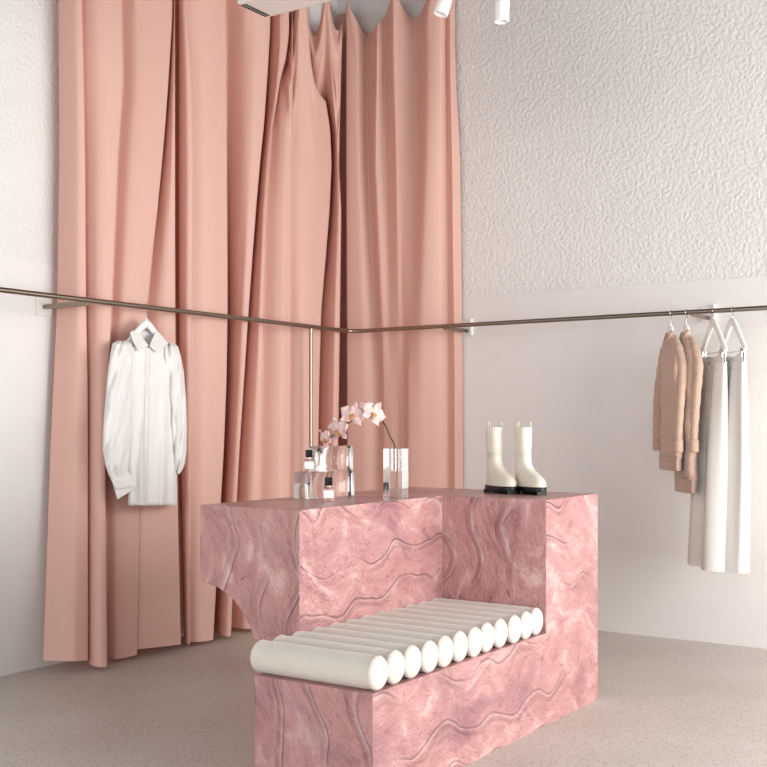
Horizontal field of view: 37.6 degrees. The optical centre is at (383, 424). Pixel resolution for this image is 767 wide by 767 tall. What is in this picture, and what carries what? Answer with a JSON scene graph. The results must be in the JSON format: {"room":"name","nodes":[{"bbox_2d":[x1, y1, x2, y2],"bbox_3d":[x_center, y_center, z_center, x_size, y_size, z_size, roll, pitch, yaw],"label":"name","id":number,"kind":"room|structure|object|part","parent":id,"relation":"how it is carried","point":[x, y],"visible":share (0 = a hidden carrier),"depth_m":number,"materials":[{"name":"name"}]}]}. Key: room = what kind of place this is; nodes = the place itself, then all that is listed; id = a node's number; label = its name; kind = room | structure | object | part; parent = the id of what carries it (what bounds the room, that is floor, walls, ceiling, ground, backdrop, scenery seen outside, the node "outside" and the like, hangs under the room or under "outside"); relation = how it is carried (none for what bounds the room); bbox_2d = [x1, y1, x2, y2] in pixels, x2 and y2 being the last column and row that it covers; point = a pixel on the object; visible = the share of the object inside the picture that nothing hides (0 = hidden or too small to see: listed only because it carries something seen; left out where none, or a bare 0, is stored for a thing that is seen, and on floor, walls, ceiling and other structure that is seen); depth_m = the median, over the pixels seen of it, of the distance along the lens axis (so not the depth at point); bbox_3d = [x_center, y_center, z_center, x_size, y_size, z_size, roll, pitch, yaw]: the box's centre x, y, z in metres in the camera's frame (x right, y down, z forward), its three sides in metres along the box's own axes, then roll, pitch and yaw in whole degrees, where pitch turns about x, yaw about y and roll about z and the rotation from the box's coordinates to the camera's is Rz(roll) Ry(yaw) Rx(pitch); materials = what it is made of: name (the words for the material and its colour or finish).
{"room":"clothing store","nodes":[
{"label":"clothing store","id":0,"kind":"room"},
{"bbox_2d":[0,0,336,675],"bbox_3d":[-3.008,-0.860,3.805,0.206,4.120,9.760,0,0,34],"label":"wall","id":1,"kind":"structure","parent":0,"point":[29,29],"depth_m":5.51,"materials":[{"name":"paint"}]},
{"bbox_3d":[-3.008,0.200,3.805,0.206,2.000,9.760,0,0,34],"label":"panel","id":2,"kind":"part","parent":1,"relation":"part of","materials":[{"name":"paint"}]},
{"bbox_2d":[43,0,180,666],"bbox_3d":[-1.312,-0.837,5.798,0.290,4.047,0.936,0,0,37],"label":"curtain","id":3,"kind":"object","parent":1,"relation":"hanging from","point":[113,574],"visible":0.81,"depth_m":5.60,"materials":[{"name":"pink fabric"}]},
{"bbox_2d":[176,0,341,644],"bbox_3d":[-0.651,-0.841,6.793,0.257,4.035,1.709,0,0,34],"label":"curtain","id":4,"kind":"object","parent":1,"relation":"hanging from","point":[259,210],"visible":0.84,"depth_m":6.56,"materials":[{"name":"pink fabric"}]},
{"bbox_2d":[0,627,766,766],"bbox_3d":[-0.138,1.250,1.876,7.122,0.100,9.760,0,0,34],"label":"floor","id":5,"kind":"structure","parent":0,"point":[661,702],"depth_m":4.71,"materials":[{"name":"concrete"}]},
{"bbox_2d":[0,287,766,445],"bbox_3d":[-0.256,0.269,4.793,9.356,1.862,4.606,0,0,-15],"label":"rail","id":6,"kind":"object","parent":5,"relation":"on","point":[45,306],"visible":0.8,"depth_m":6.18,"materials":[{"name":"metal"}]},
{"bbox_3d":[-1.684,-0.590,5.583,0.008,0.100,0.100,0,0,34],"label":"fixing plate","id":7,"kind":"part","parent":6,"relation":"part of","materials":[{"name":"paint"}]},
{"bbox_2d":[126,304,157,341],"bbox_3d":[-1.206,-0.505,5.726,0.033,0.226,0.296,0,0,34],"label":"clothes hanger","id":8,"kind":"object","parent":6,"relation":"hanging from","point":[146,323],"visible":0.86,"depth_m":5.71,"materials":[{"name":"white plastic"}]},
{"bbox_2d":[103,329,186,504],"bbox_3d":[-1.194,-0.035,5.718,0.142,0.918,0.646,0,0,34],"label":"shirt","id":9,"kind":"object","parent":8,"relation":"hanging from","point":[145,425],"visible":1,"depth_m":5.64,"materials":[{"name":"white fabric"}]},
{"bbox_3d":[-0.442,0.305,6.863,0.023,1.790,0.023,0,0,34],"label":"post","id":10,"kind":"part","parent":6,"relation":"part of","materials":[{"name":"metal"}]},
{"bbox_3d":[0.521,-0.611,7.050,0.082,0.102,0.024,0,0,34],"label":"fixing plate","id":11,"kind":"part","parent":6,"relation":"part of","materials":[{"name":"white paint"}]},
{"bbox_2d":[652,331,686,470],"bbox_3d":[1.540,-0.131,6.045,0.114,0.742,0.460,0,0,-1],"label":"sweater","id":12,"kind":"object","parent":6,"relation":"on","point":[671,371],"visible":1,"depth_m":5.93,"materials":[{"name":"beige fabric"}]},
{"bbox_2d":[667,310,674,334],"bbox_3d":[1.544,-0.493,6.041,0.033,0.250,0.230,0,0,3],"label":"clothes hanger","id":13,"kind":"object","parent":6,"relation":"hanging from","point":[670,328],"visible":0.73,"depth_m":6.02,"materials":[{"name":"white plastic"}]},
{"bbox_2d":[683,309,689,333],"bbox_3d":[1.614,-0.493,5.994,0.033,0.250,0.230,0,0,3],"label":"clothes hanger","id":14,"kind":"object","parent":6,"relation":"hanging from","point":[686,327],"visible":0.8,"depth_m":5.98,"materials":[{"name":"white plastic"}]},
{"bbox_2d":[674,330,703,493],"bbox_3d":[1.611,-0.073,5.998,0.100,0.857,0.428,0,0,-2],"label":"sweater","id":15,"kind":"object","parent":14,"relation":"hanging from","point":[686,480],"visible":0.69,"depth_m":5.83,"materials":[{"name":"beige fabric"}]},
{"bbox_3d":[1.788,-0.611,6.198,0.082,0.102,0.024,0,0,34],"label":"fixing plate","id":16,"kind":"part","parent":6,"relation":"part of","materials":[{"name":"white paint"}]},
{"bbox_2d":[701,307,727,359],"bbox_3d":[1.734,-0.484,5.913,0.033,0.269,0.366,0,0,-4],"label":"clothes hanger","id":17,"kind":"object","parent":6,"relation":"hanging from","point":[713,324],"visible":0.96,"depth_m":5.89,"materials":[{"name":"white plastic"}]},
{"bbox_2d":[687,353,727,571],"bbox_3d":[1.696,0.189,5.910,0.154,1.112,0.409,0,0,-4],"label":"trousers","id":18,"kind":"object","parent":17,"relation":"hanging from","point":[708,506],"visible":0.91,"depth_m":5.76,"materials":[{"name":"white fabric"}]},
{"bbox_3d":[1.697,0.209,6.008,0.135,1.071,0.207,0,0,11],"label":"leg","id":19,"kind":"part","parent":18,"relation":"part of","materials":[{"name":"white fabric"}]},
{"bbox_3d":[1.707,0.209,5.819,0.126,1.071,0.219,0,0,8],"label":"leg","id":20,"kind":"part","parent":18,"relation":"part of","materials":[{"name":"white fabric"}]},
{"bbox_2d":[718,306,746,355],"bbox_3d":[1.817,-0.484,5.857,0.033,0.269,0.366,0,0,-4],"label":"clothes hanger","id":21,"kind":"object","parent":6,"relation":"hanging from","point":[732,322],"visible":0.86,"depth_m":5.81,"materials":[{"name":"white plastic"}]},
{"bbox_2d":[724,353,749,572],"bbox_3d":[1.774,0.189,5.854,0.147,1.112,0.410,0,0,-4],"label":"trousers","id":22,"kind":"object","parent":21,"relation":"hanging from","point":[737,545],"visible":0.63,"depth_m":5.69,"materials":[{"name":"white fabric"}]},
{"bbox_3d":[1.767,0.209,5.949,0.142,1.071,0.218,0,0,-4],"label":"leg","id":23,"kind":"part","parent":22,"relation":"part of","materials":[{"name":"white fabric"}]},
{"bbox_2d":[200,487,597,766],"bbox_3d":[0.053,0.750,4.475,0.964,0.900,1.746,0,0,34],"label":"display counter","id":24,"kind":"object","parent":5,"relation":"on","point":[290,565],"depth_m":4.21,"materials":[{"name":"pink stone"}]},
{"bbox_2d":[294,470,353,498],"bbox_3d":[-0.244,0.245,4.679,0.087,0.110,0.304,0,0,34],"label":"block","id":25,"kind":"object","parent":24,"relation":"on","point":[307,485],"visible":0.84,"depth_m":4.58,"materials":[{"name":"clear"}]},
{"bbox_2d":[303,450,314,471],"bbox_3d":[-0.304,0.145,4.589,0.044,0.088,0.046,0,0,-6],"label":"perfume bottle","id":26,"kind":"object","parent":25,"relation":"on","point":[308,464],"visible":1,"depth_m":4.57,"materials":[{"name":"clear glass"}]},
{"bbox_3d":[-0.304,0.165,4.590,0.044,0.050,0.044,0,0,-6],"label":"glass","id":27,"kind":"part","parent":26,"relation":"part of","materials":[{"name":"white"}]},
{"bbox_2d":[309,445,352,470],"bbox_3d":[-0.219,0.138,4.716,0.081,0.102,0.205,0,0,34],"label":"block","id":28,"kind":"object","parent":25,"relation":"on","point":[334,457],"visible":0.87,"depth_m":4.66,"materials":[{"name":"clear"}]},
{"bbox_2d":[323,477,334,500],"bbox_3d":[-0.217,0.254,4.452,0.046,0.092,0.048,0,0,-4],"label":"perfume bottle","id":29,"kind":"object","parent":24,"relation":"on","point":[328,492],"visible":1,"depth_m":4.43,"materials":[{"name":"clear glass"}]},
{"bbox_3d":[-0.217,0.274,4.453,0.046,0.052,0.046,0,0,-4],"label":"glass","id":30,"kind":"part","parent":29,"relation":"part of","materials":[{"name":"white"}]},
{"bbox_2d":[383,448,407,498],"bbox_3d":[0.050,0.197,4.581,0.075,0.205,0.075,0,0,34],"label":"bud vase","id":31,"kind":"object","parent":24,"relation":"on","point":[395,460],"visible":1,"depth_m":4.55,"materials":[{"name":"clear glass"}]},
{"bbox_2d":[318,402,395,448],"bbox_3d":[-0.106,0.044,4.571,0.323,0.279,0.103,0,0,4],"label":"orchid","id":32,"kind":"object","parent":31,"relation":"in","point":[355,414],"visible":1,"depth_m":4.56,"materials":[{"name":"pink plant"}]},
{"bbox_3d":[-0.238,0.059,4.586,0.039,0.083,0.093,0,0,-40],"label":"flower","id":33,"kind":"part","parent":32,"relation":"part of","materials":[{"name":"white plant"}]},
{"bbox_3d":[-0.189,0.015,4.565,0.117,0.099,0.045,0,0,34],"label":"flower","id":34,"kind":"part","parent":32,"relation":"part of","materials":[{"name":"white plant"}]},
{"bbox_3d":[-0.125,-0.046,4.555,0.105,0.100,0.072,0,0,34],"label":"flower","id":35,"kind":"part","parent":32,"relation":"part of","materials":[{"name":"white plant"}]},
{"bbox_3d":[-0.087,0.074,4.585,0.287,0.219,0.012,0,0,2],"label":"stem","id":36,"kind":"part","parent":32,"relation":"part of","materials":[{"name":"green plant"}]},
{"bbox_3d":[-0.040,-0.043,4.556,0.113,0.101,0.028,0,0,-26],"label":"flower","id":37,"kind":"part","parent":32,"relation":"part of","materials":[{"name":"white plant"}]},
{"bbox_2d":[250,598,542,690],"bbox_3d":[0.099,0.780,4.136,0.516,0.109,1.235,0,0,34],"label":"seat cushion","id":38,"kind":"object","parent":24,"relation":"on","point":[370,652],"visible":1,"depth_m":3.86,"materials":[{"name":"fabric"}]},
{"bbox_2d":[483,422,516,494],"bbox_3d":[0.514,0.143,4.947,0.085,0.314,0.206,0,0,-28],"label":"boot","id":39,"kind":"object","parent":24,"relation":"on","point":[499,480],"visible":1,"depth_m":4.95,"materials":[{"name":"beige leather"}]},
{"bbox_2d":[514,422,546,494],"bbox_3d":[0.635,0.143,4.891,0.085,0.314,0.206,0,0,-27],"label":"boot","id":40,"kind":"object","parent":24,"relation":"on","point":[529,482],"visible":0.9,"depth_m":4.89,"materials":[{"name":"beige leather"}]},
{"bbox_2d":[337,0,766,648],"bbox_3d":[2.526,-0.860,5.841,7.122,4.120,0.206,0,0,34],"label":"wall","id":41,"kind":"structure","parent":0,"point":[613,153],"depth_m":6.51,"materials":[{"name":"paint"}]},
{"bbox_2d":[337,0,462,491],"bbox_3d":[0.044,-0.797,7.240,0.991,3.946,0.210,0,0,34],"label":"curtain","id":42,"kind":"object","parent":41,"relation":"hanging from","point":[400,150],"visible":0.75,"depth_m":7.16,"materials":[{"name":"pink fabric"}]},
{"bbox_3d":[2.526,0.200,5.841,7.122,2.000,0.206,0,0,34],"label":"panel","id":43,"kind":"part","parent":41,"relation":"part of","materials":[{"name":"paint"}]},
{"bbox_3d":[-0.138,-2.970,1.876,7.122,0.100,9.760,0,0,34],"label":"ceiling","id":44,"kind":"structure","parent":0,"visible":0},
{"bbox_2d":[237,0,331,16],"bbox_3d":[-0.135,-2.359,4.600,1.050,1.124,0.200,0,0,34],"label":"air conditioner","id":45,"kind":"object","parent":44,"relation":"hanging from","point":[266,8],"depth_m":4.83,"materials":[{"name":"white"}]},
{"bbox_3d":[0.545,-2.441,4.750,0.940,0.961,0.648,0,0,34],"label":"track","id":46,"kind":"object","parent":44,"relation":"hanging from","visible":0},
{"bbox_2d":[434,0,451,17],"bbox_3d":[0.264,-1.846,4.750,0.103,0.242,0.062,0,0,0],"label":"spotlight","id":47,"kind":"object","parent":46,"relation":"attached to","point":[442,7],"visible":1,"depth_m":4.73,"materials":[{"name":"white paint"}]},
{"bbox_2d":[494,0,509,23],"bbox_3d":[0.501,-1.833,4.749,0.065,0.263,0.062,0,0,34],"label":"spotlight","id":48,"kind":"object","parent":46,"relation":"attached to","point":[501,6],"visible":1,"depth_m":4.72,"materials":[{"name":"white paint"}]}
]}

